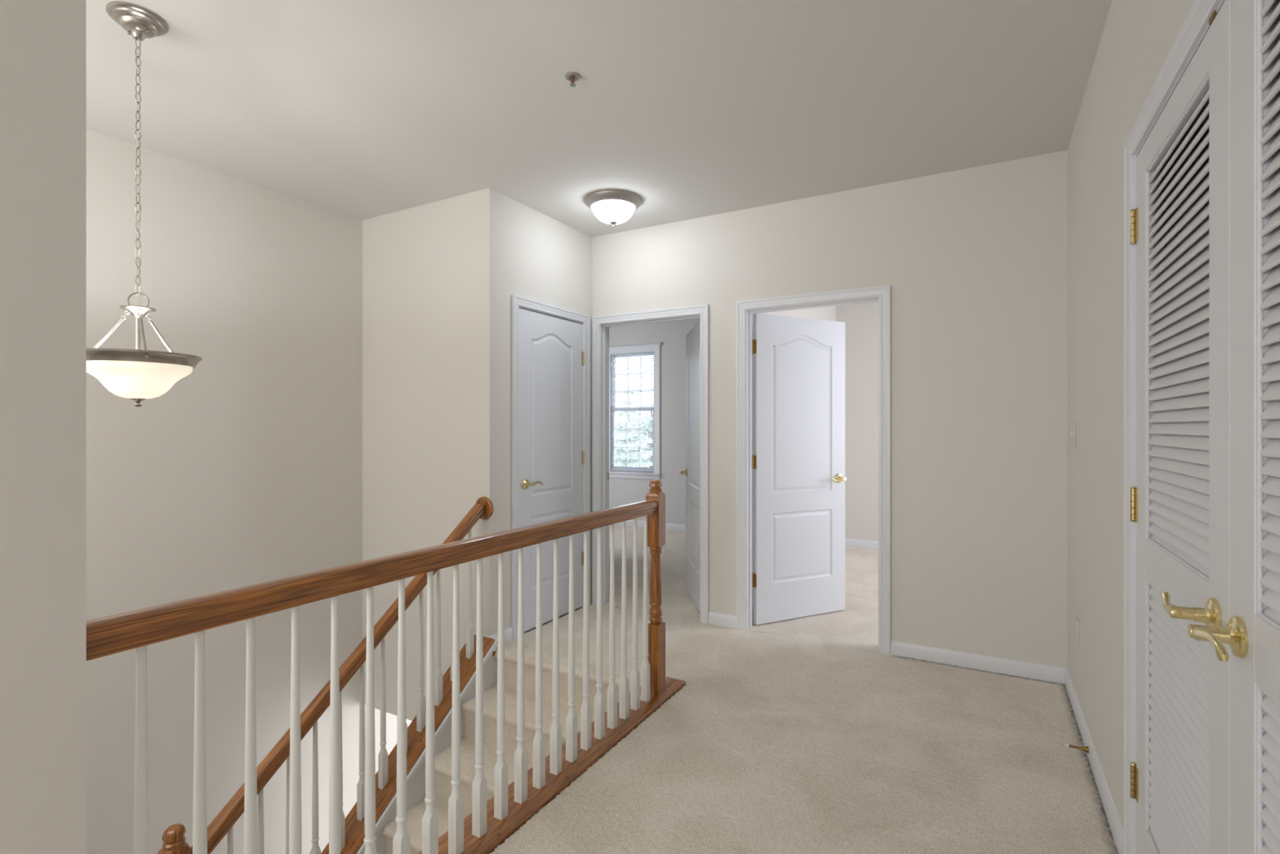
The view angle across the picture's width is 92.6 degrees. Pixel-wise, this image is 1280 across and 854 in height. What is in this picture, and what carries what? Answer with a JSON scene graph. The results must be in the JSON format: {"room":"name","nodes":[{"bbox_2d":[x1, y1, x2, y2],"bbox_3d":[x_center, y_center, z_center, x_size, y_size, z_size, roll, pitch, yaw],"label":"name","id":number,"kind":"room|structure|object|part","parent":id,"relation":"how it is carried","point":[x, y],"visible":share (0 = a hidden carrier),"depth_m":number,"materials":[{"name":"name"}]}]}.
{"room":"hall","nodes":[
{"label":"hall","id":0,"kind":"room"},
{"bbox_2d":[0,0,86,853],"bbox_3d":[-1.738,1.102,-0.259,0.115,5.004,3.044,0,0,29],"label":"wall","id":1,"kind":"structure","parent":0,"point":[43,42],"depth_m":0.99,"materials":[{"name":"white paint"}]},
{"bbox_2d":[86,128,412,853],"bbox_3d":[-2.234,1.102,3.610,0.115,5.004,6.500,0,0,29],"label":"wall","id":2,"kind":"structure","parent":0,"point":[247,470],"depth_m":3.35,"materials":[{"name":"white paint"}]},
{"bbox_2d":[362,191,475,720],"bbox_3d":[-1.398,0.234,3.928,1.030,3.267,0.115,0,0,29],"label":"wall","id":3,"kind":"structure","parent":0,"point":[419,262],"depth_m":3.88,"materials":[{"name":"white paint"}]},
{"bbox_2d":[474,632,491,638],"bbox_3d":[-0.929,1.256,3.592,0.137,0.083,0.012,0,0,29],"label":"baseboard","id":4,"kind":"structure","parent":3,"relation":"attached to","point":[483,635],"depth_m":3.58,"materials":[{"name":"white wood"}]},
{"bbox_2d":[475,187,591,635],"bbox_3d":[-0.666,0.100,4.061,0.115,3.000,1.065,0,0,29],"label":"wall","id":5,"kind":"structure","parent":0,"point":[521,250],"depth_m":3.66,"materials":[{"name":"white paint"}]},
{"bbox_2d":[488,626,512,647],"bbox_3d":[-0.828,1.256,3.643,0.012,0.083,0.201,0,0,29],"label":"baseboard","id":6,"kind":"structure","parent":5,"relation":"attached to","point":[508,632],"depth_m":3.68,"materials":[{"name":"white wood"}]},
{"bbox_2d":[511,294,590,639],"bbox_3d":[-0.624,0.244,4.117,0.134,2.112,0.824,0,0,29],"label":"trim","id":7,"kind":"structure","parent":5,"relation":"attached to","point":[517,301],"depth_m":3.78,"materials":[{"name":"white wood"}]},
{"bbox_2d":[519,307,584,631],"bbox_3d":[-0.569,0.270,4.092,0.099,2.028,0.703,0,0,29],"label":"door","id":8,"kind":"structure","parent":5,"relation":"in","point":[552,356],"depth_m":4.06,"materials":[{"name":"white wood"}]},
{"bbox_3d":[-0.711,0.355,3.839,0.030,0.067,0.067,0,0,29],"label":"lever handle","id":9,"kind":"part","parent":8,"relation":"part of","materials":[{"name":"gold metal"}]},
{"bbox_3d":[-0.660,0.353,3.869,0.038,0.031,0.128,0,0,29],"label":"lever","id":10,"kind":"part","parent":8,"relation":"part of","materials":[{"name":"gold metal"}]},
{"bbox_2d":[86,0,1112,236],"bbox_3d":[-0.087,-1.460,2.496,8.200,0.120,9.865,0,0,29],"label":"ceiling","id":11,"kind":"structure","parent":0,"point":[361,109],"depth_m":2.58,"materials":[{"name":"white paint"}]},
{"bbox_2d":[86,0,202,407],"bbox_3d":[-1.715,-0.735,2.090,0.359,1.330,0.359,0,0,-23],"label":"pendant light","id":12,"kind":"object","parent":11,"relation":"hanging from","point":[138,375],"visible":0.93,"depth_m":2.04,"materials":[{"name":"white glass"}]},
{"bbox_3d":[-1.796,-0.321,2.066,0.120,0.156,0.014,0,0,-16],"label":"arm","id":13,"kind":"part","parent":12,"relation":"part of","materials":[{"name":"silver metal"}]},
{"bbox_3d":[-1.715,-0.892,2.090,0.016,0.881,0.016,0,0,-36],"label":"chain","id":14,"kind":"part","parent":12,"relation":"part of","materials":[{"name":"silver metal"}]},
{"bbox_3d":[-1.715,-0.873,2.090,0.012,0.916,0.011,0,0,29],"label":"cord","id":15,"kind":"part","parent":12,"relation":"part of","materials":[{"name":"beige plastic"}]},
{"bbox_3d":[-1.715,-0.310,2.090,0.016,0.140,0.016,0,0,29],"label":"rod","id":16,"kind":"part","parent":12,"relation":"part of","materials":[{"name":"silver metal"}]},
{"bbox_3d":[-1.715,-0.159,2.090,0.302,0.122,0.302,0,0,29],"label":"lamp shade","id":17,"kind":"part","parent":12,"relation":"part of","materials":[{"name":"white glass"}]},
{"bbox_3d":[-1.655,-0.321,2.032,0.120,0.156,0.014,0,0,44],"label":"arm","id":18,"kind":"part","parent":12,"relation":"part of","materials":[{"name":"silver metal"}]},
{"bbox_3d":[-1.697,-0.321,2.172,0.014,0.156,0.120,0,0,12],"label":"arm","id":19,"kind":"part","parent":12,"relation":"part of","materials":[{"name":"silver metal"}]},
{"bbox_2d":[564,71,580,86],"bbox_3d":[-0.267,-1.382,2.436,0.062,0.036,0.062,0,0,29],"label":"sprinkler","id":20,"kind":"object","parent":11,"relation":"attached to","point":[573,77],"visible":1,"depth_m":2.43,"materials":[{"name":"grey metal"}]},
{"bbox_2d":[585,189,641,226],"bbox_3d":[-0.165,-1.317,3.765,0.348,0.165,0.348,0,0,29],"label":"ceiling light","id":21,"kind":"object","parent":11,"relation":"attached to","point":[612,206],"visible":1,"depth_m":3.67,"materials":[{"name":"white glass"}]},
{"bbox_2d":[608,302,878,541],"bbox_3d":[2.261,0.000,6.769,7.900,2.800,0.115,0,0,29],"label":"wall","id":22,"kind":"structure","parent":0,"point":[860,320],"depth_m":6.70,"materials":[{"name":"white paint"}]},
{"bbox_2d":[608,343,661,479],"bbox_3d":[-0.096,-0.203,8.061,0.875,1.745,0.145,0,0,29],"label":"window","id":23,"kind":"structure","parent":22,"relation":"in","point":[655,475],"depth_m":7.97,"materials":[{"name":"white wood"}]},
{"bbox_2d":[610,351,653,471],"bbox_3d":[-0.102,-0.217,8.051,0.713,1.584,0.044,0,0,29],"label":"window blind","id":24,"kind":"object","parent":23,"relation":"attached to","point":[615,359],"visible":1,"depth_m":8.05,"materials":[{"name":"white plastic"}]},
{"bbox_3d":[-0.100,0.566,8.054,0.709,0.018,0.024,0,0,29],"label":"rail","id":25,"kind":"part","parent":24,"relation":"part of","materials":[{"name":"white plastic"}]},
{"bbox_3d":[-0.085,0.145,8.081,0.665,0.819,0.024,0,0,29],"label":"sash","id":26,"kind":"part","parent":23,"relation":"part of","materials":[{"name":"clear glass"}]},
{"bbox_3d":[-0.072,-0.602,8.102,0.665,0.766,0.024,0,0,29],"label":"sash","id":27,"kind":"part","parent":23,"relation":"part of","materials":[{"name":"clear glass"}]},
{"bbox_3d":[-0.106,0.627,8.043,0.875,0.085,0.105,0,0,29],"label":"sill","id":28,"kind":"part","parent":23,"relation":"part of","materials":[{"name":"white wood"}]},
{"bbox_2d":[613,520,685,531],"bbox_3d":[0.467,1.256,7.705,3.655,0.083,0.012,0,0,29],"label":"baseboard","id":29,"kind":"structure","parent":22,"relation":"attached to","point":[628,522],"depth_m":7.77,"materials":[{"name":"white wood"}]},
{"bbox_2d":[492,607,1093,852],"bbox_3d":[-0.081,2.503,2.608,7.900,2.402,9.665,0,0,29],"label":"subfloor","id":30,"kind":"structure","parent":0,"point":[545,623],"depth_m":3.94,"materials":[{"name":"beige carpet"}]},
{"bbox_2d":[356,637,640,853],"bbox_3d":[-1.532,2.414,2.499,2.143,2.380,2.553,0,0,29],"label":"staircase","id":31,"kind":"structure","parent":30,"relation":"on","point":[386,825],"depth_m":3.16,"materials":[{"name":"beige carpet"}]},
{"bbox_2d":[157,496,496,853],"bbox_3d":[-1.669,1.524,3.091,1.042,2.240,1.626,0,0,29],"label":"balustrade","id":32,"kind":"object","parent":31,"relation":"on","point":[353,827],"visible":0.8,"depth_m":2.90,"materials":[{"name":"brown wood"}]},
{"bbox_3d":[-1.684,2.076,2.210,0.071,1.136,0.071,0,0,29],"label":"newel post","id":33,"kind":"part","parent":32,"relation":"part of","materials":[{"name":"brown wood"}]},
{"bbox_2d":[752,306,835,598],"bbox_3d":[1.355,0.000,5.440,0.115,2.800,3.090,0,0,29],"label":"wall","id":34,"kind":"structure","parent":0,"point":[828,313],"depth_m":5.53,"materials":[{"name":"white paint"}]},
{"bbox_2d":[752,537,878,611],"bbox_3d":[3.139,1.256,4.435,3.980,0.083,3.090,0,0,29],"label":"baseboard","id":35,"kind":"structure","parent":34,"relation":"attached to","point":[848,542],"depth_m":6.61,"materials":[{"name":"white wood"}]},
{"bbox_2d":[489,524,1118,853],"bbox_3d":[-0.088,1.294,2.545,7.750,0.007,9.550,0,0,29],"label":"floor","id":36,"kind":"structure","parent":0,"point":[716,768],"depth_m":2.42,"materials":[{"name":"beige carpet"}]},
{"bbox_2d":[591,150,1067,668],"bbox_3d":[0.689,0.100,3.976,7.900,3.000,0.115,0,0,29],"label":"wall","id":37,"kind":"structure","parent":0,"point":[973,260],"depth_m":3.35,"materials":[{"name":"white paint"}]},
{"bbox_2d":[591,304,708,623],"bbox_3d":[0.085,0.244,4.316,0.914,2.112,0.152,0,0,29],"label":"trim","id":38,"kind":"structure","parent":37,"relation":"attached to","point":[601,325],"depth_m":4.45,"materials":[{"name":"white wood"}]},
{"bbox_2d":[679,320,700,613],"bbox_3d":[0.385,0.270,4.539,0.108,2.028,0.803,0,0,-4],"label":"door","id":39,"kind":"structure","parent":37,"relation":"in","point":[692,472],"depth_m":4.59,"materials":[{"name":"white wood"}]},
{"bbox_3d":[0.359,0.355,4.875,0.030,0.067,0.067,0,0,-4],"label":"lever handle","id":40,"kind":"part","parent":39,"relation":"part of","materials":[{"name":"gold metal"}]},
{"bbox_2d":[751,313,846,624],"bbox_3d":[1.094,0.270,4.133,0.800,2.028,0.108,0,0,-26],"label":"door","id":41,"kind":"structure","parent":37,"relation":"in","point":[798,456],"depth_m":4.13,"materials":[{"name":"white wood"}]},
{"bbox_3d":[1.400,0.355,4.278,0.067,0.067,0.030,0,0,-26],"label":"lever handle","id":42,"kind":"part","parent":41,"relation":"part of","materials":[{"name":"gold metal"}]},
{"bbox_3d":[1.367,0.357,4.228,0.128,0.031,0.038,0,0,-26],"label":"lever","id":43,"kind":"part","parent":41,"relation":"part of","materials":[{"name":"gold metal"}]},
{"bbox_2d":[736,284,890,654],"bbox_3d":[1.058,0.244,3.768,0.921,2.112,0.152,0,0,29],"label":"trim","id":44,"kind":"structure","parent":37,"relation":"attached to","point":[745,309],"depth_m":3.81,"materials":[{"name":"white wood"}]},
{"bbox_2d":[708,611,1066,684],"bbox_3d":[1.303,1.256,3.557,1.951,0.083,0.012,0,0,29],"label":"baseboard","id":45,"kind":"structure","parent":37,"relation":"attached to","point":[971,660],"depth_m":3.29,"materials":[{"name":"white wood"}]},
{"bbox_2d":[1067,0,1194,828],"bbox_3d":[0.650,0.100,0.291,0.115,3.000,6.345,0,0,29],"label":"wall","id":46,"kind":"structure","parent":0,"point":[1138,36],"depth_m":2.20,"materials":[{"name":"white paint"}]},
{"bbox_2d":[1070,421,1075,446],"bbox_3d":[2.008,0.028,2.837,0.021,0.116,0.072,0,0,29],"label":"light switch","id":47,"kind":"object","parent":46,"relation":"attached to","point":[1073,433],"visible":1,"depth_m":2.82,"materials":[{"name":"beige plastic"}]},
{"bbox_3d":[2.012,0.028,2.834,0.006,0.116,0.072,0,0,29],"label":"plate","id":48,"kind":"part","parent":47,"relation":"part of","materials":[{"name":"beige plastic"}]},
{"bbox_2d":[1063,742,1088,753],"bbox_3d":[1.711,1.254,2.399,0.079,0.024,0.024,0,0,29],"label":"door stop","id":49,"kind":"object","parent":46,"relation":"attached to","point":[1084,748],"visible":1,"depth_m":2.39,"materials":[{"name":"gold metal"}]},
{"bbox_3d":[1.716,1.254,2.396,0.066,0.024,0.024,0,0,29],"label":"rod","id":50,"kind":"part","parent":49,"relation":"part of","materials":[{"name":"gold metal"}]},
{"bbox_2d":[1075,617,1079,647],"bbox_3d":[1.956,0.915,2.738,0.009,0.116,0.072,0,0,29],"label":"power outlet","id":51,"kind":"object","parent":46,"relation":"attached to","point":[1077,624],"visible":1,"depth_m":2.72,"materials":[{"name":"beige plastic"}]},
{"bbox_2d":[1065,668,1123,853],"bbox_3d":[1.773,1.256,2.416,0.012,0.083,1.539,0,0,29],"label":"baseboard","id":52,"kind":"structure","parent":46,"relation":"attached to","point":[1116,828],"depth_m":2.21,"materials":[{"name":"white wood"}]},
{"bbox_2d":[1123,0,1224,853],"bbox_3d":[1.050,0.244,1.020,0.134,2.112,1.602,0,0,29],"label":"trim","id":53,"kind":"structure","parent":46,"relation":"attached to","point":[1195,25],"depth_m":1.70,"materials":[{"name":"white wood"}]},
{"bbox_2d":[1129,0,1230,853],"bbox_3d":[1.176,0.264,1.377,0.098,2.040,0.743,0,0,29],"label":"door","id":54,"kind":"structure","parent":46,"relation":"in","point":[1180,779],"depth_m":1.30,"materials":[{"name":"white wood"}]},
{"bbox_3d":[1.203,-0.189,1.357,0.026,0.972,0.526,0,0,29],"label":"louver panel","id":55,"kind":"part","parent":54,"relation":"part of","materials":[{"name":"white wood"}]},
{"bbox_3d":[1.203,0.720,1.357,0.026,0.665,0.526,0,0,29],"label":"louver panel","id":56,"kind":"part","parent":54,"relation":"part of","materials":[{"name":"white wood"}]},
{"bbox_3d":[1.027,0.344,1.172,0.038,0.031,0.128,0,0,29],"label":"lever","id":57,"kind":"part","parent":54,"relation":"part of","materials":[{"name":"gold metal"}]},
{"bbox_3d":[1.028,0.342,1.112,0.030,0.067,0.067,0,0,29],"label":"lever handle","id":58,"kind":"part","parent":54,"relation":"part of","materials":[{"name":"gold metal"}]},
{"bbox_2d":[1187,0,1279,853],"bbox_3d":[0.811,0.270,0.727,0.098,2.029,0.743,0,0,29],"label":"door","id":59,"kind":"structure","parent":46,"relation":"in","point":[1252,632],"depth_m":0.95,"materials":[{"name":"white wood"}]},
{"bbox_3d":[0.916,0.340,0.975,0.038,0.031,0.128,0,0,29],"label":"lever","id":60,"kind":"part","parent":59,"relation":"part of","materials":[{"name":"gold metal"}]},
{"bbox_3d":[0.967,0.342,1.005,0.030,0.067,0.067,0,0,29],"label":"lever handle","id":61,"kind":"part","parent":59,"relation":"part of","materials":[{"name":"gold metal"}]},
{"bbox_3d":[0.841,0.270,0.715,0.034,2.029,0.734,0,0,29],"label":"frame","id":62,"kind":"part","parent":59,"relation":"part of","materials":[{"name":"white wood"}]},
{"bbox_3d":[0.841,-0.189,0.715,0.026,0.972,0.526,0,0,29],"label":"louver panel","id":63,"kind":"part","parent":59,"relation":"part of","materials":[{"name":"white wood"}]},
{"bbox_3d":[0.841,0.720,0.715,0.026,0.665,0.526,0,0,29],"label":"louver panel","id":64,"kind":"part","parent":59,"relation":"part of","materials":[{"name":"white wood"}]},
{"bbox_2d":[1191,127,1208,257],"bbox_3d":[1.426,-0.040,0.804,0.735,2.720,2.200,0,0,29],"label":"wall","id":65,"kind":"structure","parent":0,"point":[1207,130],"depth_m":1.82,"materials":[{"name":"white paint"}]},
{"label":"outside","id":66,"kind":"structure","parent":0,"visible":0},
{"bbox_3d":[15.309,4.000,47.584,100.000,0.200,82.050,0,0,29],"label":"ground","id":67,"kind":"structure","parent":66,"visible":0},
{"bbox_2d":[614,386,649,466],"bbox_3d":[-0.388,1.263,19.680,3.632,5.581,3.623,0,0,29],"label":"conifer tree","id":68,"kind":"object","parent":67,"relation":"on","point":[628,386],"visible":0.18,"depth_m":19.39,"materials":[{"name":"green plant"}]},
{"bbox_2d":[614,414,653,460],"bbox_3d":[1.435,1.573,25.003,17.537,4.750,2.188,0,0,29],"label":"hedge","id":69,"kind":"object","parent":67,"relation":"on","point":[646,415],"visible":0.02,"depth_m":25.36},
{"bbox_2d":[632,405,653,466],"bbox_3d":[0.340,1.730,14.690,2.486,4.554,2.645,0,0,-42],"label":"conifer tree","id":70,"kind":"object","parent":67,"relation":"on","point":[650,406],"visible":0.06,"depth_m":14.63,"materials":[{"name":"green plant"}]},
{"bbox_3d":[-0.428,2.467,2.099,0.125,2.274,2.351,0,0,29],"label":"wall","id":71,"kind":"structure","parent":0,"visible":0},
{"bbox_2d":[86,480,685,853],"bbox_3d":[-0.424,0.792,2.100,0.175,1.076,2.356,0,0,29],"label":"balustrade","id":72,"kind":"object","parent":71,"relation":"on","point":[490,823],"visible":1,"depth_m":1.83,"materials":[{"name":"brown wood"}]},
{"bbox_3d":[-0.464,0.376,1.999,0.061,0.064,2.141,0,0,29],"label":"handrail","id":73,"kind":"part","parent":72,"relation":"part of","materials":[{"name":"brown wood"}]},
{"bbox_3d":[-0.424,1.304,2.100,0.175,0.052,2.356,0,0,29],"label":"board","id":74,"kind":"part","parent":72,"relation":"part of","materials":[{"name":"brown wood"}]},
{"bbox_3d":[0.076,0.795,2.958,0.071,0.970,0.071,0,0,29],"label":"newel post","id":75,"kind":"part","parent":72,"relation":"part of","materials":[{"name":"brown wood"}]}
]}

